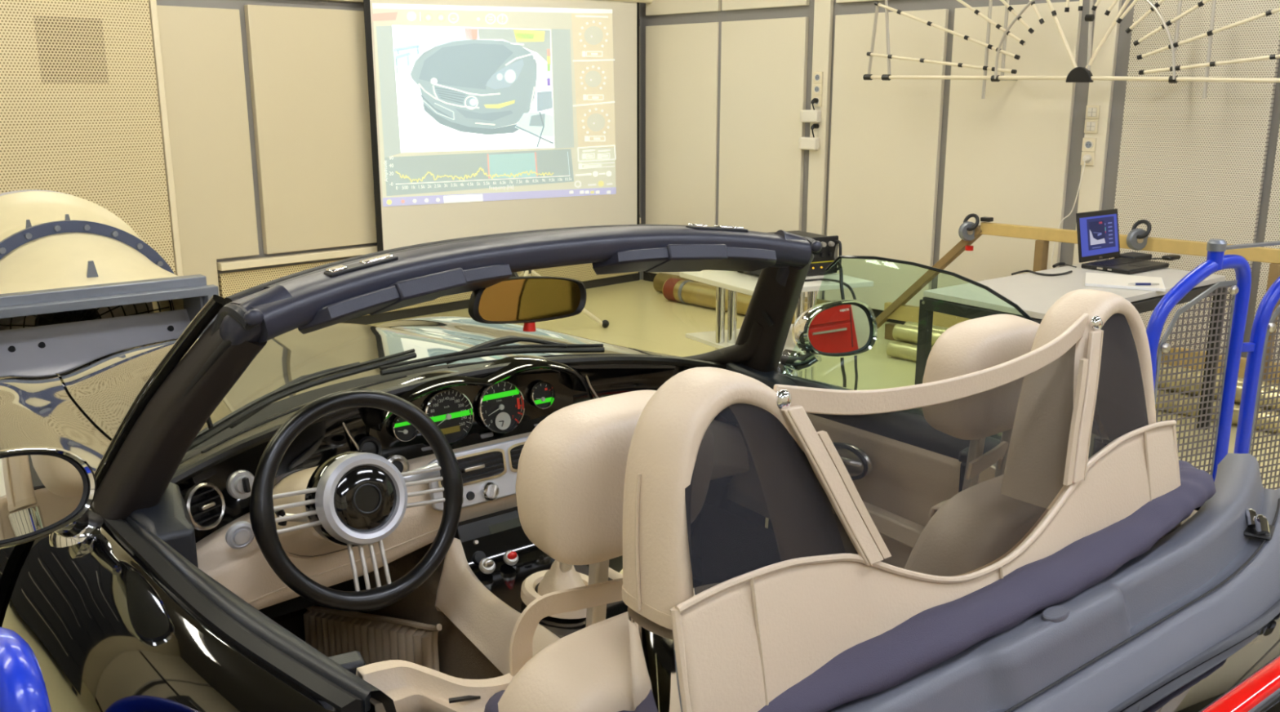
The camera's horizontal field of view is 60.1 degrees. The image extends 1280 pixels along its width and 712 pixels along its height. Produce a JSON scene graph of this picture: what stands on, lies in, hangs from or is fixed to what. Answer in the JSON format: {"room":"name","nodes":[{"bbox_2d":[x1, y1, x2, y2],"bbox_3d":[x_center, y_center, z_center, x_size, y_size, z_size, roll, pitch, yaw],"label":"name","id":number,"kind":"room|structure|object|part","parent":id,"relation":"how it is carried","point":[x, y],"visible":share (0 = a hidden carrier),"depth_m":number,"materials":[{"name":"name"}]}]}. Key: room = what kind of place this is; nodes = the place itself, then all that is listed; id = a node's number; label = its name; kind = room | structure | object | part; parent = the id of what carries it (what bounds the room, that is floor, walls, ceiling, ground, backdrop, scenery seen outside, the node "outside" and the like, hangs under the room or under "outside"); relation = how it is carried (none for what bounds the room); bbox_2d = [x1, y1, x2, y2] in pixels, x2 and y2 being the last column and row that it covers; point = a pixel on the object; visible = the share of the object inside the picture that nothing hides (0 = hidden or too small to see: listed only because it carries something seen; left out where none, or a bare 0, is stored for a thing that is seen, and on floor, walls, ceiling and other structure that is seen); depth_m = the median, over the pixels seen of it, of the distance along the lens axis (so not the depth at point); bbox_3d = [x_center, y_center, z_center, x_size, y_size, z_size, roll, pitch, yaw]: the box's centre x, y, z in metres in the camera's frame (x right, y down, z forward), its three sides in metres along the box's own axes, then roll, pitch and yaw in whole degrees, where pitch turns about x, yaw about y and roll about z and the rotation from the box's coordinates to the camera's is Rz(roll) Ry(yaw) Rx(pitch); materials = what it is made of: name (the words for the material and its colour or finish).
{"room":"car testing laboratory","nodes":[
{"label":"car testing laboratory","id":0,"kind":"room"},
{"bbox_2d":[0,0,641,324],"bbox_3d":[-3.078,-1.562,6.205,8.660,3.300,0.181,-13,19,-43],"label":"wall","id":1,"kind":"structure","parent":0,"point":[233,137],"depth_m":6.67,"materials":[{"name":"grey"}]},
{"bbox_3d":[-4.698,-1.178,4.607,4.046,3.300,0.068,-13,19,-43],"label":"perforated panel","id":2,"kind":"part","parent":1,"relation":"part of","materials":[{"name":"metal"}]},
{"bbox_3d":[-3.125,-2.492,5.870,0.350,1.334,0.068,-13,19,-43],"label":"perforated panel","id":3,"kind":"part","parent":1,"relation":"part of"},
{"bbox_3d":[-3.126,-1.674,6.067,0.350,0.350,0.066,-13,19,-43],"label":"perforated panel","id":4,"kind":"part","parent":1,"relation":"part of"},
{"bbox_3d":[-3.125,-0.718,6.296,0.350,1.616,0.068,-13,19,-43],"label":"perforated panel","id":5,"kind":"part","parent":1,"relation":"part of","materials":[{"name":"metal"}]},
{"bbox_3d":[-2.906,-1.586,6.308,0.264,3.300,0.068,-13,19,-43],"label":"perforated panel","id":6,"kind":"part","parent":1,"relation":"part of","materials":[{"name":"metal"}]},
{"bbox_3d":[-2.791,-1.611,6.409,0.035,3.300,0.080,-13,19,-43],"label":"wall post","id":7,"kind":"part","parent":1,"relation":"part of","materials":[{"name":"beige"}]},
{"bbox_3d":[-2.609,-1.063,6.752,0.503,2.035,0.040,-13,19,-43],"label":"wall panel","id":8,"kind":"part","parent":1,"relation":"part of","materials":[{"name":"paint"}]},
{"bbox_3d":[-1.802,-1.524,7.442,1.645,1.520,0.052,-13,19,-43],"label":"wall panel","id":9,"kind":"part","parent":1,"relation":"part of","materials":[{"name":"paint"}]},
{"bbox_3d":[-1.818,-2.868,7.103,1.690,1.140,0.052,-13,19,-43],"label":"wall panel","id":10,"kind":"part","parent":1,"relation":"part of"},
{"bbox_3d":[-1.322,-0.609,8.149,3.615,0.400,0.044,-13,19,-43],"label":"perforated panel","id":11,"kind":"part","parent":1,"relation":"part of","materials":[{"name":"metal"}]},
{"bbox_3d":[-1.318,-0.386,8.225,3.660,0.070,0.020,-13,19,-43],"label":"baseboard","id":12,"kind":"part","parent":1,"relation":"part of","materials":[{"name":"black"}]},
{"bbox_2d":[363,0,653,251],"bbox_3d":[-0.817,-1.747,8.214,2.676,1.914,0.067,-13,19,-43],"label":"projector screen","id":13,"kind":"object","parent":1,"relation":"attached to","point":[487,117],"visible":0.94,"depth_m":8.03,"materials":[{"name":"beige fabric"}]},
{"bbox_2d":[391,25,555,152],"bbox_3d":[-1.141,-1.894,7.857,1.380,0.866,0.006,-13,19,-43],"label":"picture","id":14,"kind":"object","parent":13,"relation":"on","point":[455,88],"depth_m":7.83,"materials":[{"name":"grey"}]},
{"bbox_3d":[-0.609,-1.796,8.574,1.650,1.520,0.052,-13,19,-43],"label":"wall panel","id":15,"kind":"part","parent":1,"relation":"part of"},
{"bbox_2d":[366,279,1279,573],"bbox_3d":[0.603,0.975,2.964,8.700,0.120,10.600,-13,19,-43],"label":"floor","id":16,"kind":"structure","parent":0,"point":[639,316],"depth_m":7.39,"materials":[{"name":"beige"}]},
{"bbox_2d":[0,626,51,711],"bbox_3d":[-0.726,0.771,1.347,0.160,1.031,0.508,-11,17,-38],"label":"barrier","id":17,"kind":"object","parent":16,"relation":"on","point":[23,688],"visible":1,"depth_m":1.10,"materials":[{"name":"blue paint"}]},
{"bbox_2d":[0,189,218,386],"bbox_3d":[-2.273,-0.041,4.445,0.986,1.165,1.300,-11,17,-38],"label":"machine","id":18,"kind":"object","parent":16,"relation":"on","point":[78,285],"visible":0.62,"depth_m":4.12,"materials":[{"name":"metal"}]},
{"bbox_3d":[-2.526,-0.118,4.381,0.240,0.160,0.108,-11,17,-38],"label":"blade","id":19,"kind":"part","parent":18,"relation":"part of","materials":[{"name":"grey metal"}]},
{"bbox_3d":[-2.361,-0.154,4.530,0.219,0.219,0.360,-11,17,-38],"label":"motor","id":20,"kind":"part","parent":18,"relation":"part of","materials":[{"name":"black metal"}]},
{"bbox_2d":[0,231,183,310],"bbox_3d":[-2.098,-0.065,4.162,0.825,0.760,0.444,-11,17,-38],"label":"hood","id":21,"kind":"object","parent":18,"relation":"attached to","point":[30,261],"depth_m":4.13,"materials":[{"name":"plastic"}]},
{"bbox_3d":[-1.996,0.039,4.028,0.791,0.296,0.272,-11,17,-38],"label":"guide plate","id":22,"kind":"part","parent":18,"relation":"part of","materials":[{"name":"grey metal"}]},
{"bbox_3d":[-2.175,-0.184,4.655,0.240,0.160,0.108,-11,17,-38],"label":"blade","id":23,"kind":"part","parent":18,"relation":"part of","materials":[{"name":"grey metal"}]},
{"bbox_3d":[-1.700,-0.068,4.265,0.010,0.370,0.280,-11,17,-38],"label":"plate","id":24,"kind":"part","parent":18,"relation":"part of","materials":[{"name":"metal"}]},
{"bbox_2d":[518,269,608,327],"bbox_3d":[-0.774,-0.415,7.462,0.961,0.483,0.906,-11,17,-38],"label":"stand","id":25,"kind":"object","parent":16,"relation":"on","point":[605,323],"visible":0.3,"depth_m":7.50,"materials":[{"name":"beige"}]},
{"bbox_3d":[-0.801,-0.313,7.119,0.028,0.443,0.545,3,14,13],"label":"leg","id":26,"kind":"part","parent":25,"relation":"part of","materials":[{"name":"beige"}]},
{"bbox_2d":[0,223,1279,711],"bbox_3d":[-0.033,0.467,1.968,1.934,1.332,4.935,-11,17,-38],"label":"car","id":27,"kind":"object","parent":16,"relation":"on","point":[283,504],"visible":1,"depth_m":1.50,"materials":[{"name":"black paint"}]},
{"bbox_3d":[-0.853,0.244,1.654,0.050,0.061,0.095,-5,15,-21],"label":"mirror arm","id":28,"kind":"part","parent":27,"relation":"part of","materials":[{"name":"silver metal"}]},
{"bbox_3d":[-0.774,0.281,1.764,0.115,0.140,0.229,-11,17,-38],"label":"corner trim","id":29,"kind":"part","parent":27,"relation":"part of","materials":[{"name":"black"}]},
{"bbox_2d":[181,482,225,529],"bbox_3d":[-0.743,0.251,1.863,0.057,0.079,0.079,6,15,25],"label":"vent","id":30,"kind":"object","parent":27,"relation":"attached to","point":[205,502],"depth_m":1.87,"materials":[{"name":"black plastic"}]},
{"bbox_2d":[226,470,254,498],"bbox_3d":[-0.685,0.221,1.901,0.021,0.050,0.050,13,19,43],"label":"switch","id":31,"kind":"object","parent":27,"relation":"attached to","point":[239,483],"depth_m":1.89,"materials":[{"name":"silver metal"}]},
{"bbox_3d":[-0.590,0.264,1.819,0.020,0.032,0.014,-11,17,-38],"label":"column lever","id":32,"kind":"part","parent":27,"relation":"part of","materials":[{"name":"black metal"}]},
{"bbox_3d":[-0.711,0.074,2.262,0.053,0.061,0.344,8,16,30],"label":"wiper arm","id":33,"kind":"part","parent":27,"relation":"part of","materials":[{"name":"black metal"}]},
{"bbox_3d":[-0.558,0.241,1.788,0.009,0.017,0.096,12,18,41],"label":"spoke rod","id":34,"kind":"part","parent":27,"relation":"part of","materials":[{"name":"silver metal"}]},
{"bbox_3d":[-0.561,0.223,1.788,0.009,0.018,0.096,12,18,41],"label":"spoke rod","id":35,"kind":"part","parent":27,"relation":"part of","materials":[{"name":"silver metal"}]},
{"bbox_3d":[-0.556,0.259,1.788,0.009,0.016,0.096,12,18,41],"label":"spoke rod","id":36,"kind":"part","parent":27,"relation":"part of","materials":[{"name":"silver metal"}]},
{"bbox_3d":[-0.554,0.278,1.787,0.009,0.015,0.096,12,18,41],"label":"spoke rod","id":37,"kind":"part","parent":27,"relation":"part of","materials":[{"name":"silver metal"}]},
{"bbox_3d":[-0.679,0.078,2.232,0.067,0.051,0.632,7,15,27],"label":"blade","id":38,"kind":"part","parent":27,"relation":"part of","materials":[{"name":"rubber"}]},
{"bbox_3d":[-0.428,0.102,2.377,1.320,0.068,0.459,-11,17,-38],"label":"cowl panel","id":39,"kind":"part","parent":27,"relation":"part of","materials":[{"name":"black rubber"}]},
{"bbox_3d":[-0.476,0.354,1.838,0.008,0.089,0.049,-8,16,-29],"label":"spoke rod","id":40,"kind":"part","parent":27,"relation":"part of","materials":[{"name":"silver metal"}]},
{"bbox_3d":[-0.461,0.352,1.850,0.007,0.089,0.048,-8,16,-30],"label":"spoke rod","id":41,"kind":"part","parent":27,"relation":"part of","materials":[{"name":"silver metal"}]},
{"bbox_3d":[-0.447,0.350,1.861,0.007,0.089,0.048,-8,16,-32],"label":"spoke rod","id":42,"kind":"part","parent":27,"relation":"part of","materials":[{"name":"silver metal"}]},
{"bbox_3d":[-0.432,0.348,1.872,0.007,0.089,0.048,-9,16,-33],"label":"spoke rod","id":43,"kind":"part","parent":27,"relation":"part of","materials":[{"name":"silver metal"}]},
{"bbox_2d":[368,267,466,315],"bbox_3d":[-0.358,-0.104,1.771,0.104,0.071,0.133,12,18,40],"label":"sun visor","id":44,"kind":"object","parent":27,"relation":"attached to","point":[400,287],"depth_m":1.73,"materials":[{"name":"grey plastic"}]},
{"bbox_3d":[-0.383,0.201,1.926,0.096,0.009,0.009,-7,15,-28],"label":"spoke rod","id":45,"kind":"part","parent":27,"relation":"part of","materials":[{"name":"silver metal"}]},
{"bbox_3d":[-0.381,0.219,1.925,0.096,0.008,0.009,-7,15,-28],"label":"spoke rod","id":46,"kind":"part","parent":27,"relation":"part of","materials":[{"name":"silver metal"}]},
{"bbox_3d":[-0.378,0.238,1.925,0.096,0.008,0.009,-7,15,-28],"label":"spoke rod","id":47,"kind":"part","parent":27,"relation":"part of","materials":[{"name":"silver metal"}]},
{"bbox_3d":[-0.376,0.256,1.925,0.096,0.009,0.009,-7,15,-28],"label":"spoke rod","id":48,"kind":"part","parent":27,"relation":"part of","materials":[{"name":"silver metal"}]},
{"bbox_3d":[-0.315,0.148,2.244,1.310,0.224,0.067,-11,17,-38],"label":"fascia panel","id":49,"kind":"part","parent":27,"relation":"part of","materials":[{"name":"black"}]},
{"bbox_3d":[-0.157,0.432,1.301,0.328,0.142,0.140,-5,14,-19],"label":"trim panel","id":50,"kind":"part","parent":27,"relation":"part of","materials":[{"name":"beige leather"}]},
{"bbox_2d":[366,355,588,431],"bbox_3d":[-0.319,0.066,2.225,0.479,0.092,0.076,-11,17,-38],"label":"panel","id":51,"kind":"object","parent":27,"relation":"attached to","point":[504,385],"depth_m":2.24,"materials":[{"name":"black"}]},
{"bbox_3d":[-0.271,0.226,2.214,0.335,0.107,0.032,-11,17,-38],"label":"climate plate","id":52,"kind":"part","parent":27,"relation":"part of","materials":[{"name":"silver metal"}]},
{"bbox_3d":[-0.315,0.394,2.164,0.026,0.028,0.023,-11,17,-38],"label":"radio knob","id":53,"kind":"part","parent":27,"relation":"part of","materials":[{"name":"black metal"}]},
{"bbox_2d":[436,440,525,487],"bbox_3d":[-0.265,0.208,2.206,0.312,0.058,0.025,-11,17,-38],"label":"vent","id":54,"kind":"object","parent":27,"relation":"attached to","point":[492,465],"depth_m":2.18,"materials":[{"name":"black plastic"}]},
{"bbox_3d":[-0.294,0.267,2.180,0.038,0.038,0.018,-11,17,-38],"label":"climate knob","id":55,"kind":"part","parent":27,"relation":"part of","materials":[{"name":"silver metal"}]},
{"bbox_3d":[-0.334,0.003,2.538,0.535,0.023,0.060,-7,15,-26],"label":"blade","id":56,"kind":"part","parent":27,"relation":"part of","materials":[{"name":"rubber"}]},
{"bbox_2d":[495,412,511,429],"bbox_3d":[-0.282,0.134,2.275,0.036,0.036,0.008,-11,17,-38],"label":"clock","id":57,"kind":"object","parent":27,"relation":"on","point":[503,420],"depth_m":2.27,"materials":[{"name":"white plastic"}]},
{"bbox_3d":[-0.315,-0.018,2.595,0.289,0.051,0.058,-4,14,-16],"label":"wiper arm","id":58,"kind":"part","parent":27,"relation":"part of","materials":[{"name":"black metal"}]},
{"bbox_3d":[-0.130,0.339,2.000,0.044,0.134,0.059,-11,17,-38],"label":"gear knob","id":59,"kind":"part","parent":27,"relation":"part of","materials":[{"name":"beige leather"}]},
{"bbox_3d":[-0.010,0.574,1.357,0.460,0.598,0.241,-11,17,-38],"label":"seat","id":60,"kind":"part","parent":27,"relation":"part of","materials":[{"name":"beige leather"}]},
{"bbox_3d":[-0.051,0.278,1.325,0.020,0.150,0.032,-11,17,-38],"label":"headrest post","id":61,"kind":"part","parent":27,"relation":"part of","materials":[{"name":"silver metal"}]},
{"bbox_2d":[644,244,728,272],"bbox_3d":[0.086,-0.187,2.118,0.133,0.071,0.104,-7,15,-29],"label":"sun visor","id":62,"kind":"object","parent":27,"relation":"attached to","point":[674,257],"depth_m":2.08,"materials":[{"name":"grey plastic"}]},
{"bbox_3d":[0.270,0.085,2.579,0.115,0.140,0.229,-11,17,-38],"label":"corner trim","id":63,"kind":"part","parent":27,"relation":"part of","materials":[{"name":"black"}]},
{"bbox_3d":[0.384,0.007,2.618,0.092,0.062,0.049,9,16,33],"label":"mirror arm","id":64,"kind":"part","parent":27,"relation":"part of","materials":[{"name":"silver metal"}]},
{"bbox_3d":[0.415,0.243,1.333,0.956,0.166,0.039,-11,17,-38],"label":"leather panel","id":65,"kind":"part","parent":27,"relation":"part of","materials":[{"name":"leather"}]},
{"bbox_3d":[0.559,0.467,1.802,0.460,0.598,0.241,-11,17,-38],"label":"seat","id":66,"kind":"part","parent":27,"relation":"part of","materials":[{"name":"beige leather"}]},
{"bbox_3d":[0.967,0.640,0.722,1.480,0.232,1.589,-11,17,-38],"label":"boot lid","id":67,"kind":"part","parent":27,"relation":"part of","materials":[{"name":"black paint"}]},
{"bbox_2d":[1200,655,1279,711],"bbox_3d":[0.574,0.412,1.170,0.660,0.021,0.030,-11,17,-38],"label":"tube","id":68,"kind":"object","parent":27,"relation":"on","point":[1258,690],"depth_m":1.26,"materials":[{"name":"red"}]},
{"bbox_2d":[662,277,818,324],"bbox_3d":[0.782,-0.376,7.962,0.186,0.180,1.646,-12,18,-41],"label":"ventilation duct","id":69,"kind":"object","parent":16,"relation":"on","point":[685,291],"visible":0.41,"depth_m":8.25,"materials":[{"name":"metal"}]},
{"bbox_2d":[653,272,830,304],"bbox_3d":[0.831,-0.428,8.207,0.162,0.155,1.952,-12,18,-42],"label":"ventilation duct","id":70,"kind":"object","parent":16,"relation":"on","point":[660,278],"visible":0.03,"depth_m":8.78,"materials":[{"name":"brown metal"}]},
{"bbox_2d":[680,270,873,379],"bbox_3d":[0.638,-0.028,5.343,0.711,0.720,0.603,-6,15,-22],"label":"table","id":71,"kind":"object","parent":16,"relation":"on","point":[744,282],"visible":0.17,"depth_m":5.20,"materials":[{"name":"white"}]},
{"bbox_2d":[685,324,803,352],"bbox_3d":[0.638,-0.072,5.333,0.661,0.020,0.561,-6,15,-22],"label":"shelf","id":72,"kind":"object","parent":71,"relation":"attached to","point":[708,338],"depth_m":5.31,"materials":[{"name":"white"}]},
{"bbox_2d":[737,230,841,275],"bbox_3d":[0.703,-0.490,5.328,0.420,0.185,0.367,-7,15,-27],"label":"amplifier","id":73,"kind":"object","parent":71,"relation":"on","point":[820,261],"visible":0.37,"depth_m":5.27,"materials":[{"name":"black metal"}]},
{"bbox_3d":[0.760,-0.466,5.219,0.420,0.180,0.018,-7,15,-27],"label":"panel","id":74,"kind":"part","parent":73,"relation":"part of","materials":[{"name":"black plastic"}]},
{"bbox_3d":[0.944,-0.480,5.275,0.014,0.146,0.050,-7,15,-27],"label":"handle","id":75,"kind":"part","parent":73,"relation":"part of","materials":[{"name":"black metal"}]},
{"bbox_2d":[834,244,846,387],"bbox_3d":[0.875,-0.174,4.971,0.067,0.639,0.794,1,14,6],"label":"cable","id":76,"kind":"object","parent":73,"relation":"hanging from","point":[841,273],"visible":0.51,"depth_m":4.60,"materials":[{"name":"black plastic"}]},
{"bbox_2d":[804,278,857,390],"bbox_3d":[0.866,-0.099,4.892,0.112,0.528,0.648,-3,14,-11],"label":"cable","id":77,"kind":"object","parent":71,"relation":"hanging from","point":[846,285],"visible":0.59,"depth_m":4.62,"materials":[{"name":"black plastic"}]},
{"bbox_2d":[914,259,1226,430],"bbox_3d":[1.974,0.033,5.046,1.530,0.740,0.667,-11,17,-38],"label":"work table","id":78,"kind":"object","parent":16,"relation":"on","point":[1035,294],"visible":0.32,"depth_m":4.80,"materials":[{"name":"white metal"}]},
{"bbox_3d":[1.241,0.097,4.866,0.045,0.700,0.045,-11,17,-38],"label":"leg","id":79,"kind":"part","parent":78,"relation":"part of","materials":[{"name":"black metal"}]},
{"bbox_2d":[1011,270,1072,275],"bbox_3d":[1.888,-0.391,5.195,0.299,0.013,0.118,2,14,8],"label":"cable","id":80,"kind":"object","parent":78,"relation":"on","point":[1021,271],"visible":1,"depth_m":5.17,"materials":[{"name":"black plastic"}]},
{"bbox_2d":[1052,262,1076,267],"bbox_3d":[2.075,-0.443,5.404,0.111,0.018,0.093,5,14,21],"label":"connector","id":81,"kind":"object","parent":78,"relation":"on","point":[1055,265],"visible":1,"depth_m":5.42,"materials":[{"name":"black plastic"}]},
{"bbox_2d":[1075,208,1168,274],"bbox_3d":[2.343,-0.561,5.370,0.369,0.260,0.314,-11,17,-38],"label":"laptop","id":82,"kind":"object","parent":78,"relation":"on","point":[1097,231],"visible":1,"depth_m":5.42,"materials":[{"name":"black plastic"}]},
{"bbox_3d":[2.266,-0.597,5.466,0.360,0.237,0.048,-10,17,-36],"label":"screen lid","id":83,"kind":"part","parent":82,"relation":"part of","materials":[{"name":"black plastic"}]},
{"bbox_2d":[1084,271,1165,291],"bbox_3d":[2.167,-0.333,4.953,0.322,0.013,0.350,5,15,21],"label":"notepad","id":84,"kind":"object","parent":78,"relation":"on","point":[1092,279],"visible":1,"depth_m":4.92,"materials":[{"name":"white paper"}]},
{"bbox_2d":[1128,282,1159,284],"bbox_3d":[2.193,-0.313,4.817,0.134,0.011,0.011,0,14,0],"label":"ballpoint pen","id":85,"kind":"object","parent":84,"relation":"on","point":[1135,283],"visible":1,"depth_m":4.81,"materials":[{"name":"blue plastic"}]},
{"bbox_2d":[1114,251,1151,260],"bbox_3d":[2.499,-0.500,5.606,0.173,0.032,0.115,-11,17,-38],"label":"station","id":86,"kind":"object","parent":78,"relation":"on","point":[1132,255],"visible":0.74,"depth_m":5.58,"materials":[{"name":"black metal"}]},
{"bbox_2d":[1161,253,1180,260],"bbox_3d":[2.707,-0.502,5.638,0.101,0.022,0.058,-11,17,-38],"label":"computer mouse","id":87,"kind":"object","parent":78,"relation":"on","point":[1168,257],"visible":1,"depth_m":5.61,"materials":[{"name":"black plastic"}]},
{"bbox_3d":[2.710,0.007,5.238,0.045,0.700,0.045,-11,17,-38],"label":"leg","id":88,"kind":"part","parent":78,"relation":"part of","materials":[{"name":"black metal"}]},
{"bbox_2d":[875,213,1279,383],"bbox_3d":[2.533,-0.319,6.137,0.206,0.916,2.954,-13,19,-43],"label":"frame","id":89,"kind":"object","parent":16,"relation":"on","point":[1137,239],"visible":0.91,"depth_m":6.29,"materials":[{"name":"wood"}]},
{"bbox_3d":[1.771,-0.469,6.908,0.070,0.755,0.768,-13,19,-43],"label":"slanted leg","id":90,"kind":"part","parent":89,"relation":"part of","materials":[{"name":"wood"}]},
{"bbox_3d":[2.582,-0.061,6.166,0.045,0.100,2.840,-13,19,-43],"label":"rail","id":91,"kind":"part","parent":89,"relation":"part of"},
{"bbox_3d":[2.798,-0.575,5.800,0.045,0.071,2.200,-13,19,-43],"label":"rail","id":92,"kind":"part","parent":89,"relation":"part of","materials":[{"name":"wood"}]},
{"bbox_2d":[886,340,1279,432],"bbox_3d":[2.829,0.270,5.423,0.103,0.100,3.750,-13,18,-42],"label":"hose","id":93,"kind":"object","parent":16,"relation":"on","point":[897,349],"visible":0.21,"depth_m":5.54,"materials":[{"name":"beige"}]},
{"bbox_2d":[892,324,1279,410],"bbox_3d":[2.868,0.167,5.438,0.103,0.100,3.750,-13,18,-42],"label":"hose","id":94,"kind":"object","parent":93,"relation":"on","point":[901,332],"visible":0.19,"depth_m":5.58,"materials":[{"name":"beige"}]},
{"bbox_2d":[897,340,1279,412],"bbox_3d":[2.907,0.252,5.498,0.103,0.100,3.750,-13,18,-42],"label":"hose","id":95,"kind":"object","parent":16,"relation":"on","point":[1171,391],"visible":0.02,"depth_m":5.62,"materials":[{"name":"beige"}]},
{"bbox_2d":[903,320,1278,388],"bbox_3d":[2.947,0.149,5.513,0.103,0.100,3.750,-13,18,-42],"label":"pipe","id":96,"kind":"object","parent":95,"relation":"on","point":[908,323],"visible":0.03,"depth_m":5.67,"materials":[{"name":"beige"}]},
{"bbox_2d":[1146,239,1279,481],"bbox_3d":[1.963,0.159,3.700,0.928,1.124,0.195,-6,15,-23],"label":"barrier","id":97,"kind":"object","parent":16,"relation":"on","point":[1216,260],"visible":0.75,"depth_m":3.57,"materials":[{"name":"metal"}]},
{"bbox_2d":[1233,275,1279,489],"bbox_3d":[2.236,0.163,3.805,0.544,1.068,0.160,-6,15,-23],"label":"barrier","id":98,"kind":"object","parent":16,"relation":"on","point":[1264,322],"visible":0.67,"depth_m":3.71,"materials":[{"name":"metal"}]},
{"bbox_2d":[641,0,1279,362],"bbox_3d":[3.716,-1.387,5.477,0.143,3.300,10.540,-13,19,-43],"label":"wall","id":99,"kind":"structure","parent":0,"point":[898,166],"depth_m":7.19,"materials":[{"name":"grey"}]},
{"bbox_3d":[0.331,-1.628,8.913,0.040,2.005,0.780,-13,19,-43],"label":"wall panel","id":100,"kind":"part","parent":99,"relation":"part of","materials":[{"name":"paint"}]},
{"bbox_3d":[0.331,-3.223,8.530,0.040,1.115,0.780,-13,19,-43],"label":"wall panel","id":101,"kind":"part","parent":99,"relation":"part of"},
{"bbox_3d":[0.907,-1.490,8.339,0.040,2.005,0.796,-13,19,-43],"label":"wall panel","id":102,"kind":"part","parent":99,"relation":"part of","materials":[{"name":"paint"}]},
{"bbox_3d":[0.907,-3.085,7.956,0.040,1.115,0.796,-13,19,-43],"label":"wall panel","id":103,"kind":"part","parent":99,"relation":"part of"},
{"bbox_3d":[3.701,0.188,5.812,0.020,0.080,10.500,-13,19,-43],"label":"baseboard","id":104,"kind":"part","parent":99,"relation":"part of","materials":[{"name":"black"}]},
{"bbox_2d":[798,124,819,150],"bbox_3d":[1.210,-1.570,7.920,0.069,0.184,0.150,-13,19,-43],"label":"box","id":105,"kind":"object","parent":99,"relation":"attached to","point":[805,143],"visible":1,"depth_m":7.89,"materials":[{"name":"beige plastic"}]},
{"bbox_2d":[800,97,821,122],"bbox_3d":[1.214,-1.749,7.873,0.069,0.171,0.150,-13,19,-43],"label":"box","id":106,"kind":"object","parent":99,"relation":"attached to","point":[806,115],"visible":1,"depth_m":7.84,"materials":[{"name":"beige plastic"}]},
{"bbox_2d":[812,71,822,106],"bbox_3d":[1.261,-1.886,7.830,0.015,0.236,0.085,-13,19,-43],"label":"wall socket","id":107,"kind":"object","parent":99,"relation":"attached to","point":[817,76],"visible":1,"depth_m":7.82,"materials":[{"name":"beige"}]},
{"bbox_3d":[1.258,-1.810,7.855,0.011,0.079,0.080,-13,19,-43],"label":"plate","id":108,"kind":"part","parent":107,"relation":"part of","materials":[{"name":"beige"}]},
{"bbox_3d":[1.258,-1.889,7.836,0.011,0.079,0.080,-13,19,-43],"label":"plate","id":109,"kind":"part","parent":107,"relation":"part of","materials":[{"name":"beige"}]},
{"bbox_3d":[1.258,-1.968,7.817,0.011,0.079,0.080,-13,19,-43],"label":"plate","id":110,"kind":"part","parent":107,"relation":"part of","materials":[{"name":"beige"}]},
{"bbox_3d":[1.283,-1.981,7.825,0.040,3.200,0.140,-13,19,-43],"label":"wall panel","id":111,"kind":"part","parent":99,"relation":"part of","materials":[{"name":"paint"}]},
{"bbox_3d":[1.662,-2.904,7.204,0.040,1.115,0.858,-13,19,-43],"label":"wall panel","id":112,"kind":"part","parent":99,"relation":"part of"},
{"bbox_3d":[1.662,-1.310,7.586,0.040,2.005,0.858,-13,19,-43],"label":"wall panel","id":113,"kind":"part","parent":99,"relation":"part of","materials":[{"name":"paint"}]},
{"bbox_3d":[2.289,-1.160,6.961,0.040,2.005,0.814,-13,19,-43],"label":"wall panel","id":114,"kind":"part","parent":99,"relation":"part of","materials":[{"name":"paint"}]},
{"bbox_2d":[862,0,1279,98],"bbox_3d":[2.474,-1.820,6.372,0.284,0.663,2.625,-13,19,-43],"label":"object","id":115,"kind":"object","parent":99,"relation":"attached to","point":[1077,74],"visible":1,"depth_m":6.21,"materials":[{"name":"beige"}]},
{"bbox_2d":[1080,137,1096,165],"bbox_3d":[2.647,-1.206,6.532,0.016,0.160,0.080,-13,19,-43],"label":"wall socket","id":116,"kind":"object","parent":99,"relation":"attached to","point":[1089,144],"visible":1,"depth_m":6.52,"materials":[{"name":"beige"}]},
{"bbox_2d":[1050,155,1090,268],"bbox_3d":[2.574,-0.695,6.652,0.169,1.007,0.051,3,14,13],"label":"cable","id":117,"kind":"object","parent":116,"relation":"attached to","point":[1086,158],"visible":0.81,"depth_m":6.57,"materials":[{"name":"beige plastic"}]},
{"bbox_3d":[2.649,-1.167,6.543,0.011,0.079,0.080,-13,19,-43],"label":"plate","id":118,"kind":"part","parent":116,"relation":"part of","materials":[{"name":"beige"}]},
{"bbox_3d":[2.649,-1.246,6.524,0.011,0.079,0.080,-13,19,-43],"label":"plate","id":119,"kind":"part","parent":116,"relation":"part of","materials":[{"name":"beige"}]},
{"bbox_2d":[1084,105,1100,133],"bbox_3d":[2.649,-1.388,6.486,0.017,0.160,0.080,-13,19,-43],"label":"wall socket","id":120,"kind":"object","parent":99,"relation":"attached to","point":[1092,112],"visible":1,"depth_m":6.48,"materials":[{"name":"beige"}]},
{"bbox_3d":[2.651,-1.349,6.497,0.011,0.079,0.080,-13,19,-43],"label":"plate","id":121,"kind":"part","parent":120,"relation":"part of","materials":[{"name":"beige"}]},
{"bbox_3d":[2.651,-1.427,6.478,0.011,0.079,0.080,-13,19,-43],"label":"plate","id":122,"kind":"part","parent":120,"relation":"part of","materials":[{"name":"beige"}]},
{"bbox_3d":[2.687,-1.646,6.426,0.040,3.200,0.132,-13,19,-43],"label":"wall panel","id":123,"kind":"part","parent":99,"relation":"part of","materials":[{"name":"paint"}]},
{"bbox_3d":[3.062,-1.556,6.052,0.040,3.200,0.766,-13,19,-43],"label":"perforated panel","id":124,"kind":"part","parent":99,"relation":"part of","materials":[{"name":"metal"}]},
{"bbox_3d":[3.653,-1.415,5.463,0.040,3.200,0.818,-13,19,-43],"label":"perforated panel","id":125,"kind":"part","parent":99,"relation":"part of","materials":[{"name":"metal"}]}
]}

